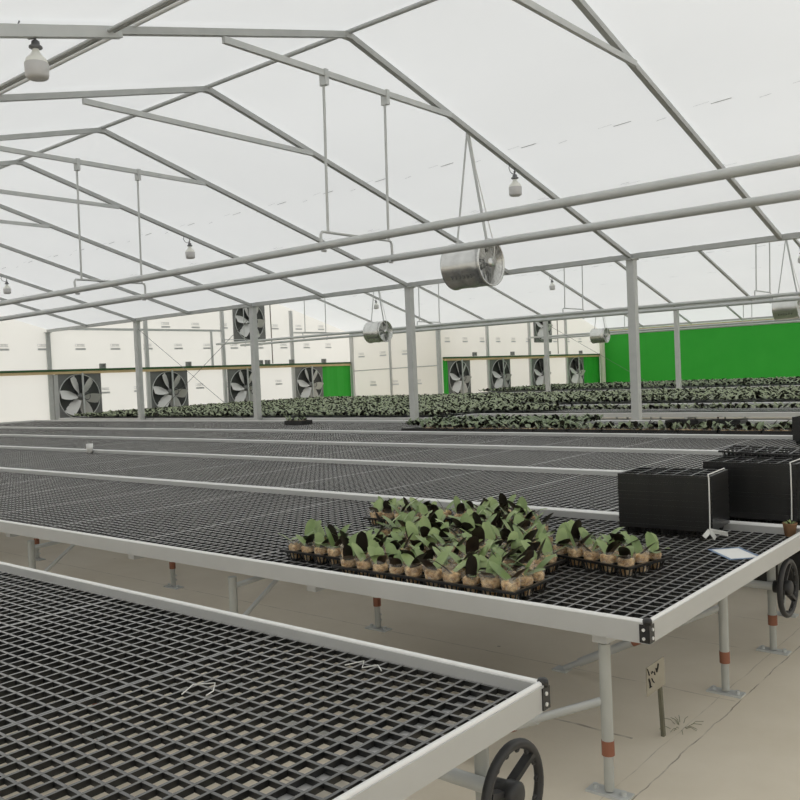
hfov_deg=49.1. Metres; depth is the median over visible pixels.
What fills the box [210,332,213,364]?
wall post
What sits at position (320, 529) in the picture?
potted orchid
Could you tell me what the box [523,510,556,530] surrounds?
potted orchid
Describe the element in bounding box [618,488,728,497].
tray
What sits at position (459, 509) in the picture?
potted orchid
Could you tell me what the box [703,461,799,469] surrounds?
tray
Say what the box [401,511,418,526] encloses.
potted orchid
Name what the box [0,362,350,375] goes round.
batten
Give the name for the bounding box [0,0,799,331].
ceiling
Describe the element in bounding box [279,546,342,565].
seedling tray
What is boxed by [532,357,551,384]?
exhaust fan
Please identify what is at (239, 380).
exhaust fan
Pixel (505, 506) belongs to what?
potted orchid
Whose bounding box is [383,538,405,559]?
potted orchid
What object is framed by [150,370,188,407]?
exhaust fan
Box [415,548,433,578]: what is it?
potted orchid
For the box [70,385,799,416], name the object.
seedlings
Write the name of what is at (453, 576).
potted orchid
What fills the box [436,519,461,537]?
potted orchid
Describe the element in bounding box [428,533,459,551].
potted orchid
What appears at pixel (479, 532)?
potted orchid
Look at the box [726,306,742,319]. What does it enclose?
roof truss
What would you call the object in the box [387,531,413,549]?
potted orchid
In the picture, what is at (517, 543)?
potted orchid
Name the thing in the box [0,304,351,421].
wall
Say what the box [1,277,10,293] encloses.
light bulb
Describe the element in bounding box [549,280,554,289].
light bulb
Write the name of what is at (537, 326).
exhaust fan
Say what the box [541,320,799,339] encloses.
pipe
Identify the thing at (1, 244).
roof truss
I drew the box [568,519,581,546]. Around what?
potted orchid
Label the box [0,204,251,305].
roof truss
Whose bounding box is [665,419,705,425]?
tray
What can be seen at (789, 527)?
pot
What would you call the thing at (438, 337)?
steel column
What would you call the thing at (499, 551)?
potted orchid
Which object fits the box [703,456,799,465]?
tray
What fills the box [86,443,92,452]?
cup
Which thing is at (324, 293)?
hanger
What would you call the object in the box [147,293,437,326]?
roof truss
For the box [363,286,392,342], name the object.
fan
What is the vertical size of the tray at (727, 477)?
0.046 m
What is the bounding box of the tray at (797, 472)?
[728,469,799,473]
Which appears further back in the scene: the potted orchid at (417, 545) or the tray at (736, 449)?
the tray at (736, 449)
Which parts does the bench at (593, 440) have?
grid panel, grid panel, grid panel, grid panel, grid panel, grid panel, grid panel, grid panel, grid panel, grid panel, grid panel, grid panel, rail, grid panel, grid panel, grid panel, grid panel, grid panel, grid panel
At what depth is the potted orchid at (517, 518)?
3.94 m
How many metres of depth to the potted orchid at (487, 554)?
3.47 m
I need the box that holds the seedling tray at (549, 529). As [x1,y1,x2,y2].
[452,527,555,537]
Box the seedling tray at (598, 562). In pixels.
[552,547,672,577]
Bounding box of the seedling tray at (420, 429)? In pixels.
[419,427,445,430]
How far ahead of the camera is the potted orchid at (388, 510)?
4.55 m
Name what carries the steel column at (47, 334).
on the floor
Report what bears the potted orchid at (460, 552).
in the seedling tray at (548, 566)
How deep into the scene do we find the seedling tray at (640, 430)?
9.34 m
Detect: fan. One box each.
[55,373,102,417]
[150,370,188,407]
[227,368,260,401]
[232,302,265,341]
[295,366,323,397]
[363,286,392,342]
[440,133,504,289]
[447,359,471,393]
[490,358,511,391]
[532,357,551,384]
[533,321,552,342]
[568,356,584,383]
[590,317,609,343]
[772,240,799,320]
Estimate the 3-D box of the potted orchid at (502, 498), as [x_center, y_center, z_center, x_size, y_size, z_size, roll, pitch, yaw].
[0.533,0.550,4.473,0.078,0.162,0.178,-1,2,33]
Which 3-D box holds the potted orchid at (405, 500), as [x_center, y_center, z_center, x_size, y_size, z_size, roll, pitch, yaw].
[0.050,0.575,4.577,0.162,0.148,0.072,-3,2,-26]
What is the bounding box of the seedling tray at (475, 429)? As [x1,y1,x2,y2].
[473,427,504,431]
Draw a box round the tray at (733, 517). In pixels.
[729,515,799,524]
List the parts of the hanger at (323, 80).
hanger rod, hanger rod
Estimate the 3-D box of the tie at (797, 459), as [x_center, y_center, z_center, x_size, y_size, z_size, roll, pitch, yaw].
[1.872,0.412,4.104,0.012,0.270,0.281,-1,2,40]
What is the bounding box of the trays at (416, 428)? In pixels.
[74,383,799,430]
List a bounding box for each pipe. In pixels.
[0,154,799,305]
[0,190,799,320]
[216,292,799,344]
[240,297,799,345]
[528,319,799,338]
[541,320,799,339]
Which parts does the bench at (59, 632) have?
grid panel, foot plate, grid panel, grid panel, rail, rail, leg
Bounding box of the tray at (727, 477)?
[618,477,727,485]
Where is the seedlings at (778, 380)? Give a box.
[479,376,799,390]
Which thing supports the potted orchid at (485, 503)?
in the seedling tray at (541, 517)
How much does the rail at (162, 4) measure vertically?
0.039 m
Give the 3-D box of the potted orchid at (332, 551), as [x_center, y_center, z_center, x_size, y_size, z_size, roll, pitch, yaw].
[-0.279,0.609,3.684,0.178,0.162,0.078,-2,2,28]
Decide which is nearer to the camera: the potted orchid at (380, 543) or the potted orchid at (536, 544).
the potted orchid at (536, 544)
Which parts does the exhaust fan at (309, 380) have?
blade, blade, blade, blade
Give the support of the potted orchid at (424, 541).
in the seedling tray
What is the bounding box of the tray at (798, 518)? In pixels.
[729,513,799,523]
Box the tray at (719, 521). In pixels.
[619,515,728,532]
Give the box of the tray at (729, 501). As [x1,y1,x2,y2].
[729,501,799,506]
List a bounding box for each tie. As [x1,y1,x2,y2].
[702,468,727,539]
[789,459,799,519]
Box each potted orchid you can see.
[278,530,314,557]
[291,519,321,545]
[296,534,316,560]
[313,519,337,539]
[314,532,328,561]
[315,526,348,563]
[327,524,348,547]
[332,530,348,547]
[333,534,356,557]
[341,540,355,573]
[351,542,380,576]
[354,531,371,561]
[366,512,399,536]
[367,545,388,578]
[368,499,382,523]
[369,539,388,570]
[371,496,390,512]
[371,534,382,546]
[374,528,396,545]
[374,531,403,552]
[376,513,417,531]
[378,536,386,546]
[382,498,398,524]
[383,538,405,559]
[385,543,397,572]
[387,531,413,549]
[388,526,404,534]
[389,500,414,519]
[389,550,404,581]
[390,512,402,529]
[392,528,406,542]
[397,498,417,511]
[397,519,418,537]
[399,497,423,513]
[399,542,421,561]
[399,547,419,566]
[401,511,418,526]
[401,553,426,583]
[402,513,420,523]
[406,521,431,547]
[409,497,429,514]
[410,502,432,517]
[410,537,425,552]
[415,535,452,557]
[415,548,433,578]
[417,549,450,586]
[419,503,427,517]
[420,515,430,546]
[424,528,438,550]
[426,501,436,512]
[427,543,453,562]
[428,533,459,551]
[429,509,445,528]
[430,504,440,512]
[430,554,473,589]
[431,521,442,526]
[432,522,448,530]
[432,527,450,545]
[432,546,464,571]
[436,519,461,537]
[438,500,453,521]
[438,537,466,561]
[438,546,480,565]
[442,531,469,548]
[446,537,482,555]
[447,527,473,543]
[448,551,474,576]
[449,513,468,536]
[451,495,464,516]
[453,536,478,559]
[461,499,486,509]
[461,516,474,534]
[462,527,484,553]
[462,554,479,592]
[463,540,493,572]
[464,500,473,512]
[467,509,484,521]
[471,497,492,512]
[471,503,498,518]
[472,512,496,527]
[475,514,507,538]
[476,544,498,558]
[477,505,486,521]
[477,555,487,582]
[478,539,504,557]
[478,553,501,595]
[479,550,523,582]
[480,545,514,570]
[482,511,499,525]
[482,522,499,549]
[484,510,502,517]
[485,540,519,553]
[486,505,506,515]
[487,540,503,553]
[489,561,528,598]
[490,498,503,513]
[492,525,511,539]
[492,546,521,568]
[494,509,514,524]
[495,517,527,530]
[499,493,515,514]
[500,520,537,537]
[500,528,511,548]
[501,552,527,575]
[502,503,525,520]
[502,518,513,529]
[506,496,523,509]
[506,530,518,551]
[506,557,544,595]
[507,525,538,541]
[508,554,555,589]
[509,545,533,569]
[511,538,524,552]
[513,509,540,525]
[514,514,530,536]
[515,497,526,516]
[517,524,554,555]
[518,512,543,530]
[521,538,556,570]
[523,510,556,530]
[525,539,539,551]
[526,421,534,428]
[527,506,547,518]
[535,521,558,544]
[538,532,565,571]
[553,522,570,558]
[554,525,593,565]
[557,420,564,428]
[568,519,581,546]
[578,527,604,550]
[578,536,601,568]
[586,527,622,547]
[590,537,618,553]
[592,424,602,429]
[596,539,626,571]
[602,534,638,557]
[603,424,609,429]
[609,531,626,546]
[614,545,634,575]
[619,531,659,547]
[622,420,630,429]
[627,535,654,571]
[645,532,668,567]
[658,420,665,429]
[668,422,676,429]
[685,421,695,429]
[702,424,708,429]
[705,420,711,429]
[718,424,727,430]
[736,424,744,430]
[744,425,752,430]
[752,422,761,430]
[760,424,774,430]
[773,424,779,430]
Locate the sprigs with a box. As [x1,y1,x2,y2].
[665,716,703,734]
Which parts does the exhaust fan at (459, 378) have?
blade, blade, blade, blade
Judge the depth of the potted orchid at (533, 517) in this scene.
4.36 m
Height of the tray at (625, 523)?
0.046 m
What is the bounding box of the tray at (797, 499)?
[729,495,799,500]
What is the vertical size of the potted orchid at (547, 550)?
0.142 m
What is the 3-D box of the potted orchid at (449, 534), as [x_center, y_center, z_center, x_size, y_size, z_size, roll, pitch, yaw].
[0.237,0.607,3.674,0.086,0.122,0.141,-4,2,-31]
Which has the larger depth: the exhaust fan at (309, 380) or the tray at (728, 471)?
the exhaust fan at (309, 380)
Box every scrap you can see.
[181,682,214,695]
[345,660,381,670]
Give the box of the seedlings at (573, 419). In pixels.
[403,413,791,427]
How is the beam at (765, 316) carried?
attached to the ceiling
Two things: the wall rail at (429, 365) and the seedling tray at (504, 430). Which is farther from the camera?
the wall rail at (429, 365)
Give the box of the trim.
[611,318,773,329]
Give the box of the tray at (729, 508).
[729,508,799,513]
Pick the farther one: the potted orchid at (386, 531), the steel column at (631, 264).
the steel column at (631, 264)
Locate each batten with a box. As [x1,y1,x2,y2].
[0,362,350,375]
[443,354,599,360]
[609,319,773,330]
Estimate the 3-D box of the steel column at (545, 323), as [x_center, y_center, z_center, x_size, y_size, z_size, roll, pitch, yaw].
[4.377,-1.021,26.020,0.220,2.802,0.220,-1,2,40]
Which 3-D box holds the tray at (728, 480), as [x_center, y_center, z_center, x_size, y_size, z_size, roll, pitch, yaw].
[1.727,0.399,4.227,0.428,0.046,0.264,-1,2,40]
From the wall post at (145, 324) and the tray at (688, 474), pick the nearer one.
the tray at (688, 474)
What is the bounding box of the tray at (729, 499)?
[729,499,799,504]
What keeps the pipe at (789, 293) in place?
hanging from the hanger at (755, 237)
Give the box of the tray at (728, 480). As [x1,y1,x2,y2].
[728,480,799,484]
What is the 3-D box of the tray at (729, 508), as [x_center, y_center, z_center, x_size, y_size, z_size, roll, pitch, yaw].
[1.734,0.531,4.229,0.428,0.046,0.264,-1,2,40]
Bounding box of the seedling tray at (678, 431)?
[676,429,721,433]
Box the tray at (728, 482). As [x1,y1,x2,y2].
[728,482,799,486]
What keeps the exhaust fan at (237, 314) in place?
attached to the wall at (22, 345)
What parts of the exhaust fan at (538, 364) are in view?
blade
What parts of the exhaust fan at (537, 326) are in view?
blade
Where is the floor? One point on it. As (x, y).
(747, 747)
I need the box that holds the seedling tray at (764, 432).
[762,429,792,434]
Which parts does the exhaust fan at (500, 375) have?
blade, blade, blade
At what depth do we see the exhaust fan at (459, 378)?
29.30 m
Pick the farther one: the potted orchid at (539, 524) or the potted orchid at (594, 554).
the potted orchid at (539, 524)
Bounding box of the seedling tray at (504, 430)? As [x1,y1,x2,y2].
[502,427,539,431]
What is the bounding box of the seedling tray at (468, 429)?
[445,427,473,431]
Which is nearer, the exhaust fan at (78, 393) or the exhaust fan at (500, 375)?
the exhaust fan at (78, 393)
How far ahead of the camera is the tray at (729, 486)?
4.08 m
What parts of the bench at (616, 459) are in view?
grid panel, grid panel, grid panel, grid panel, grid panel, grid panel, grid panel, grid panel, grid panel, grid panel, rail, grid panel, grid panel, grid panel, grid panel, grid panel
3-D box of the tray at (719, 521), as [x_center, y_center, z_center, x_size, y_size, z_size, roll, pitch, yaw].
[1.274,0.565,4.068,0.428,0.046,0.264,-1,2,36]
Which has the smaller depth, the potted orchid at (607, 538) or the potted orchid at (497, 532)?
the potted orchid at (607, 538)
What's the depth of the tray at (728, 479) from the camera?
4.08 m
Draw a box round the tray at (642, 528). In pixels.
[619,521,729,538]
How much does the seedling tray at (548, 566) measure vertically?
0.046 m
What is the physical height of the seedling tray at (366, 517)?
0.046 m
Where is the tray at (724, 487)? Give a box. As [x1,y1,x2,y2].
[618,485,728,493]
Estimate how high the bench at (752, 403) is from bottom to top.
0.596 m
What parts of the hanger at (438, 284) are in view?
hanger rod, hanger rod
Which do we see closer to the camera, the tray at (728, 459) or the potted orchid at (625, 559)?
the potted orchid at (625, 559)
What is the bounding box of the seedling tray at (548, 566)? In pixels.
[449,556,565,575]
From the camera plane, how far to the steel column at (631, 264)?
12.18 m
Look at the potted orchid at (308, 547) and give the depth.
3.77 m
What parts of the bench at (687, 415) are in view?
grid panel, rail, grid panel, rail, grid panel, grid panel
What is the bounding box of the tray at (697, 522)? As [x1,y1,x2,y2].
[619,514,728,523]
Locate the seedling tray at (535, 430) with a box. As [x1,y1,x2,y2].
[533,427,570,432]
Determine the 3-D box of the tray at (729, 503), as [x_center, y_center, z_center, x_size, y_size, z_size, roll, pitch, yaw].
[1.733,0.505,4.229,0.428,0.046,0.264,-1,2,40]
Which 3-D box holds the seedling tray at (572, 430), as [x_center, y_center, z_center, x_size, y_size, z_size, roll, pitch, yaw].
[2.155,0.362,10.003,0.428,0.072,0.264,-1,2,40]
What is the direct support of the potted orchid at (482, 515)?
in the seedling tray at (549, 529)
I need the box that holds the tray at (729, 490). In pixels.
[729,490,799,494]
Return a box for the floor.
[0,417,799,799]
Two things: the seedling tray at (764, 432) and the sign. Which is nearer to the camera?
the sign
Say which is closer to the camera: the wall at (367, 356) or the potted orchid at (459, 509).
the potted orchid at (459, 509)
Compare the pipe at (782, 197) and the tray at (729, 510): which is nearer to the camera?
the tray at (729, 510)
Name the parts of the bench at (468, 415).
rail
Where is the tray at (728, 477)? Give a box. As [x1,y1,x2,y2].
[728,477,799,481]
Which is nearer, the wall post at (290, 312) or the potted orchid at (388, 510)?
the potted orchid at (388, 510)
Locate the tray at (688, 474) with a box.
[617,467,727,477]
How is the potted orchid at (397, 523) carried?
in the seedling tray
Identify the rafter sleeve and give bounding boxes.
[0,23,122,38]
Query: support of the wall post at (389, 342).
on the floor
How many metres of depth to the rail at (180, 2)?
6.41 m
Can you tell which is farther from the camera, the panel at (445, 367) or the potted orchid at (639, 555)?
the panel at (445, 367)
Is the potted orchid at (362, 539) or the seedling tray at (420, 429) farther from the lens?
the seedling tray at (420, 429)
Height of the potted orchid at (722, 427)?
0.129 m
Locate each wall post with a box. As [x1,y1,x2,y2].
[52,375,59,419]
[143,320,151,407]
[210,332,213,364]
[219,311,227,402]
[288,311,295,397]
[349,337,355,395]
[388,340,392,395]
[485,326,490,391]
[527,323,532,385]
[564,320,568,383]
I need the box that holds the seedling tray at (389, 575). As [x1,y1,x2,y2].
[331,558,451,584]
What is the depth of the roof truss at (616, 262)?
22.05 m
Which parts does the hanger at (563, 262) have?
hanger rod, hanger rod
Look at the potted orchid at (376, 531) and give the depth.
3.85 m
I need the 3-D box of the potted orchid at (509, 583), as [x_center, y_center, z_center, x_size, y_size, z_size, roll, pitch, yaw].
[0.372,0.621,2.992,0.083,0.124,0.176,-3,2,-26]
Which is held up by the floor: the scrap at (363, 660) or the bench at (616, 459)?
the bench at (616, 459)
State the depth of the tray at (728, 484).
4.08 m
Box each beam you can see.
[47,232,799,331]
[349,298,772,334]
[608,316,772,329]
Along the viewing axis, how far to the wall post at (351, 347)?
30.94 m
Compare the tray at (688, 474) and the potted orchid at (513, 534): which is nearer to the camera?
the potted orchid at (513, 534)
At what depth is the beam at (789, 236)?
13.29 m
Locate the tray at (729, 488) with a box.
[729,488,799,492]
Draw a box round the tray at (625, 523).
[619,520,729,536]
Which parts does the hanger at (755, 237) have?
hanger rod, hanger rod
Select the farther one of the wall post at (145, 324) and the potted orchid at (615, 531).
the wall post at (145, 324)
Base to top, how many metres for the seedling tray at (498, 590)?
0.046 m
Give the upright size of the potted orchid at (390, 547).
0.117 m
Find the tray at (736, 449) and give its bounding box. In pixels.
[718,445,799,457]
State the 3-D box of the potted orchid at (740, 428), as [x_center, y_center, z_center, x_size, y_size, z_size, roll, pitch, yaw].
[3.439,0.303,8.822,0.097,0.135,0.131,-2,2,16]
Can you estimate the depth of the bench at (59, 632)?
2.17 m
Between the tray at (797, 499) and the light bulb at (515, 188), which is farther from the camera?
the light bulb at (515, 188)
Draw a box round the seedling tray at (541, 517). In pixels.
[446,516,544,526]
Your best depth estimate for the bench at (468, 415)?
17.81 m
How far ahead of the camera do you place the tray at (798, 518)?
4.10 m
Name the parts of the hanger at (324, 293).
hanger rod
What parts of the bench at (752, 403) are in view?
rail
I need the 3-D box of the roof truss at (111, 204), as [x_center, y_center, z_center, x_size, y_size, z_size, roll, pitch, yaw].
[-5.022,-2.394,11.666,0.098,1.608,11.223,-1,2,40]
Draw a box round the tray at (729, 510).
[729,510,799,521]
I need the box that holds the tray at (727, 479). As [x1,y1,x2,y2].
[618,479,727,487]
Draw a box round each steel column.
[44,332,54,419]
[131,321,144,419]
[247,306,261,419]
[402,286,418,419]
[434,327,442,393]
[542,318,550,391]
[623,258,641,419]
[672,307,681,388]
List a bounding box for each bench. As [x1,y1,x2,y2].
[0,420,791,434]
[0,427,799,451]
[0,434,726,470]
[0,446,799,655]
[0,468,799,799]
[0,561,550,799]
[59,414,476,419]
[471,406,799,419]
[475,385,799,393]
[562,402,799,418]
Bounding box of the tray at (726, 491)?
[618,491,728,499]
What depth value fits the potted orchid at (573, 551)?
3.45 m
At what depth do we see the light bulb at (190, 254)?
13.70 m
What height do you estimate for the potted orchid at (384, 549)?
0.119 m
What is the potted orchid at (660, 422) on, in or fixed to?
in the seedling tray at (640, 430)
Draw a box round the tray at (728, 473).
[728,473,799,477]
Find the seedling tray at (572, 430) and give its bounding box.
[567,428,601,432]
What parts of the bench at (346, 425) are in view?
rail, grid panel, grid panel, grid panel, grid panel, grid panel, grid panel, grid panel, grid panel, grid panel, grid panel, grid panel, grid panel, grid panel, grid panel, grid panel, rail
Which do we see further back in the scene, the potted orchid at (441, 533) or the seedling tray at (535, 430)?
the seedling tray at (535, 430)
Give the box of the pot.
[782,520,796,536]
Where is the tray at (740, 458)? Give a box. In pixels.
[703,458,799,467]
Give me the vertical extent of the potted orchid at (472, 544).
0.156 m
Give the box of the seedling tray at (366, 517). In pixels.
[363,514,453,526]
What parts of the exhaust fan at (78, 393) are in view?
blade, blade, blade, blade, blade, blade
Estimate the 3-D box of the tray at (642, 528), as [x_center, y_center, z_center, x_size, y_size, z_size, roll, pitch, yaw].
[1.275,0.591,4.069,0.428,0.046,0.264,-1,2,36]
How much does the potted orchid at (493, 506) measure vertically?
0.120 m
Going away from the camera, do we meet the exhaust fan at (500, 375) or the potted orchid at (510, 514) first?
the potted orchid at (510, 514)
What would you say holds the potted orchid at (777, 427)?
in the seedling tray at (764, 432)
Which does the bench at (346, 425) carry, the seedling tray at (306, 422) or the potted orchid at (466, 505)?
the seedling tray at (306, 422)
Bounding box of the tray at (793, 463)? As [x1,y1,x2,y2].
[703,463,799,471]
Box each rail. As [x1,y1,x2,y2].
[0,0,178,90]
[0,0,189,94]
[55,328,220,331]
[354,365,436,370]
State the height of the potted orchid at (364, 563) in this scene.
0.132 m
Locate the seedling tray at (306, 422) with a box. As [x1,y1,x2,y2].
[284,420,312,424]
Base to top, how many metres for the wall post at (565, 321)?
3.611 m
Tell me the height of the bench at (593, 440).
0.596 m
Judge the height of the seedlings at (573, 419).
0.096 m
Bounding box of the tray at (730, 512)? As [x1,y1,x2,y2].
[730,512,799,522]
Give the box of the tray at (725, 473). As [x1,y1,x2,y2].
[618,469,727,479]
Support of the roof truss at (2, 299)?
attached to the ceiling
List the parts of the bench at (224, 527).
grid panel, leg, leg, grid panel, grid panel, grid panel, leg, foot plate, grid panel, leg, grid panel, rail, leg, foot plate, rail, grid panel, grid panel, leg, foot plate, leg, foot plate, rail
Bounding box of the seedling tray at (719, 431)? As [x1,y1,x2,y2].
[718,429,765,434]
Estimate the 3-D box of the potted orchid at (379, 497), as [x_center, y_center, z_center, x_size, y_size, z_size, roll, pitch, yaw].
[-0.075,0.583,4.680,0.076,0.137,0.193,-4,2,-44]
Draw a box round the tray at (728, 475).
[728,475,799,479]
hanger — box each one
[73,158,145,300]
[221,308,245,346]
[302,293,327,339]
[319,68,392,262]
[417,284,440,330]
[562,262,584,318]
[742,304,752,325]
[754,237,771,303]
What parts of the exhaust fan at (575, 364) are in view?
blade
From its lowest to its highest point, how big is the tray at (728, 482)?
0.046 m
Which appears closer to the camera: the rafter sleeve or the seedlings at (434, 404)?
the rafter sleeve
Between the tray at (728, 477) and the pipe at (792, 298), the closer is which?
the tray at (728, 477)
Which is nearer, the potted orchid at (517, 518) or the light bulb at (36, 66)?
the potted orchid at (517, 518)
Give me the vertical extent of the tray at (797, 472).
0.046 m
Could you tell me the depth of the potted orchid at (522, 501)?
4.32 m
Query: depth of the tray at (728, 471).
4.08 m
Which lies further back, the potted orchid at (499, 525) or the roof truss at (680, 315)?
the roof truss at (680, 315)
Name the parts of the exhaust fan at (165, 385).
blade, blade, blade, blade, blade, blade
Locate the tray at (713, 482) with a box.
[618,475,727,483]
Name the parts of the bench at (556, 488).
grid panel, grid panel, grid panel, grid panel, grid panel, grid panel, grid panel, grid panel, rail, grid panel, grid panel, grid panel, grid panel, leg, foot plate, leg, foot plate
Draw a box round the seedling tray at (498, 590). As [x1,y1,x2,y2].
[415,570,554,599]
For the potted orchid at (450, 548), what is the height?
0.138 m
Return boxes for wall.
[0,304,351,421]
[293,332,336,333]
[353,331,437,395]
[440,318,600,392]
[599,319,799,382]
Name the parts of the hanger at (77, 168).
hanger rod, hanger rod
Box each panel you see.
[322,366,351,396]
[443,360,448,393]
[584,357,599,382]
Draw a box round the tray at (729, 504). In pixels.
[729,504,799,509]
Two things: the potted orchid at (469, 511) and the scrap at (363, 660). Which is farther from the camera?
the potted orchid at (469, 511)
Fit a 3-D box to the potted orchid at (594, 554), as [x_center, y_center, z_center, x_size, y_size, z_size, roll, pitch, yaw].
[0.752,0.591,3.391,0.120,0.127,0.093,-1,2,32]
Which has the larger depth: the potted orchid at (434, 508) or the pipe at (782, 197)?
the pipe at (782, 197)
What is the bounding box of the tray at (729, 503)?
[729,503,799,507]
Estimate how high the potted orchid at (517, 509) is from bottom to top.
0.132 m
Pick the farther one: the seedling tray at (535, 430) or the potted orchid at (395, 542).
the seedling tray at (535, 430)
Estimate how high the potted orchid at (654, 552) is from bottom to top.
0.132 m
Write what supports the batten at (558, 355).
attached to the wall at (503, 339)
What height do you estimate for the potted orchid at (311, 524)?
0.152 m
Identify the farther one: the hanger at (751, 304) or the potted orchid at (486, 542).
the hanger at (751, 304)
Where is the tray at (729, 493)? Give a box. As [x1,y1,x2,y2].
[729,493,799,498]
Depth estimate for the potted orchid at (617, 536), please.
3.46 m
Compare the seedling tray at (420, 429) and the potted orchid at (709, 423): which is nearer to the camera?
the potted orchid at (709, 423)
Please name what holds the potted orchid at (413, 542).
in the seedling tray
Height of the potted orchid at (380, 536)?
0.116 m
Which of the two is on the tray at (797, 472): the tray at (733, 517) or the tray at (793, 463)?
the tray at (793, 463)
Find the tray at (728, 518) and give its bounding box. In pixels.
[619,517,729,534]
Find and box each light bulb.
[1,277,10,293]
[17,21,48,81]
[183,237,194,258]
[374,300,378,308]
[509,164,521,196]
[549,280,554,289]
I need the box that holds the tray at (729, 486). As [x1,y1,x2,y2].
[728,486,799,490]
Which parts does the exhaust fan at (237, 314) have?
blade, blade, blade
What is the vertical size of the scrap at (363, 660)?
0.007 m
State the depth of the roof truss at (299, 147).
9.03 m
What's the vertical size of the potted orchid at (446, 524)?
0.132 m
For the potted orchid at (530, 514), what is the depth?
4.06 m
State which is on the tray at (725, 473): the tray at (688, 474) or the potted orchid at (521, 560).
the tray at (688, 474)
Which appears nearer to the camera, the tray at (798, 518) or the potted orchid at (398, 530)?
the potted orchid at (398, 530)
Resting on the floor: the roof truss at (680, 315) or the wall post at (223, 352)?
the wall post at (223, 352)
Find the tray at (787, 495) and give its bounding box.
[729,491,799,496]
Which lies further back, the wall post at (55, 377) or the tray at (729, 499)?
the wall post at (55, 377)
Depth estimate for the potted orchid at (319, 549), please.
3.72 m
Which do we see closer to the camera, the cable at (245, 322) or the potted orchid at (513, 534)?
the potted orchid at (513, 534)
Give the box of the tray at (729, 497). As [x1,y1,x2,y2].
[729,497,799,502]
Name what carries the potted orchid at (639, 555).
in the seedling tray at (598, 562)
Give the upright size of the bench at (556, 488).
0.600 m
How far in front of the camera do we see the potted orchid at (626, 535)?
3.46 m
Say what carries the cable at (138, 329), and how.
attached to the steel column at (136, 324)
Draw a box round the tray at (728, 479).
[728,479,799,483]
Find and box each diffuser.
[3,288,10,293]
[24,59,48,81]
[185,252,194,258]
[509,186,521,196]
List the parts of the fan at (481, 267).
power cord, motor, blade, blade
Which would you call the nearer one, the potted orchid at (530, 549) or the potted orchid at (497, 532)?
the potted orchid at (530, 549)
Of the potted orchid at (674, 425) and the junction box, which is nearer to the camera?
the potted orchid at (674, 425)
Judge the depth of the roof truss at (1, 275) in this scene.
18.54 m
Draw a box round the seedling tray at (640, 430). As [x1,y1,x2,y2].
[637,428,682,433]
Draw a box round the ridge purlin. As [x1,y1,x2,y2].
[0,0,436,168]
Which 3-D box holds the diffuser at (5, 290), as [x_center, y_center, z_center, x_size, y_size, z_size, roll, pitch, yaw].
[-7.899,-2.185,17.605,0.149,0.105,0.147,-1,2,40]
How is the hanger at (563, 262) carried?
hanging from the roof truss at (616, 262)
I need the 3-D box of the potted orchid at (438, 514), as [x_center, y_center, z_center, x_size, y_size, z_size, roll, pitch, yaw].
[0.160,0.587,4.089,0.080,0.144,0.204,-2,2,18]
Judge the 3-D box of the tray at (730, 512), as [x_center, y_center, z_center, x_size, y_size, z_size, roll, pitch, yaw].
[1.733,0.549,4.230,0.428,0.046,0.264,-1,2,40]
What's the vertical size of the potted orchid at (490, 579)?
0.141 m
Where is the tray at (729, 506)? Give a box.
[729,506,799,511]
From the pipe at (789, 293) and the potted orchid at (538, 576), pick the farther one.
the pipe at (789, 293)
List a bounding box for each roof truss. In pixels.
[0,86,508,273]
[0,127,407,286]
[0,160,323,296]
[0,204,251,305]
[0,243,188,313]
[0,273,134,320]
[0,297,87,326]
[101,295,369,322]
[121,26,630,258]
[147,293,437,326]
[201,282,488,322]
[262,286,544,317]
[332,270,606,312]
[416,256,675,306]
[512,0,782,239]
[516,245,752,300]
[639,239,799,252]
[679,313,690,323]
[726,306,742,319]
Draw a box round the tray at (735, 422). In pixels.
[705,419,747,426]
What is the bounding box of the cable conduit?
[269,305,272,363]
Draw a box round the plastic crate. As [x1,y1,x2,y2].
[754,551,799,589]
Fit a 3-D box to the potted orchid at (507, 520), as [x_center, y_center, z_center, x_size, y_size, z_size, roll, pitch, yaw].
[0.483,0.593,3.963,0.074,0.112,0.158,-3,2,-17]
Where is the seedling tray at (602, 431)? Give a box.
[601,428,643,432]
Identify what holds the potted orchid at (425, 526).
in the seedling tray
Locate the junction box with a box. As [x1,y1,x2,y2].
[99,363,105,367]
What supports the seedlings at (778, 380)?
on the trays at (416, 428)
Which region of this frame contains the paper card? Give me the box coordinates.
[707,547,757,559]
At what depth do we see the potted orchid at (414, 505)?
4.54 m
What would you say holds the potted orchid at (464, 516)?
in the seedling tray
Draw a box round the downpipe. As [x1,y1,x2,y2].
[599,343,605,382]
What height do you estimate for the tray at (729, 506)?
0.046 m
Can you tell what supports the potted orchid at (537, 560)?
in the seedling tray at (548, 566)
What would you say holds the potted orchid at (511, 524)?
in the seedling tray
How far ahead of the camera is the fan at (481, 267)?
9.24 m
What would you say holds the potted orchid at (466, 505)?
in the seedling tray at (541, 517)
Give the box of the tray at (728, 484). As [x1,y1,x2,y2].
[728,484,799,488]
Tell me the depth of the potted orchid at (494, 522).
3.99 m
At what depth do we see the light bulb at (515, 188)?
9.86 m
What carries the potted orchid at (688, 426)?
in the seedling tray at (678, 431)
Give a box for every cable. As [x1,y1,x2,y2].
[138,329,241,417]
[152,322,245,419]
[550,326,657,387]
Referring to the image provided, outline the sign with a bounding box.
[646,656,665,736]
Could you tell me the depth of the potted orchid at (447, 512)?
4.53 m
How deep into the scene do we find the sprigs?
3.25 m
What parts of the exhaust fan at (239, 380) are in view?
blade, blade, blade, blade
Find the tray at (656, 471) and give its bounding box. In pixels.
[618,471,727,481]
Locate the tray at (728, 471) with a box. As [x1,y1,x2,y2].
[728,471,799,475]
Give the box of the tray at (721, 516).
[619,511,729,521]
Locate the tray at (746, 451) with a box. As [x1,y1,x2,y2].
[720,451,799,457]

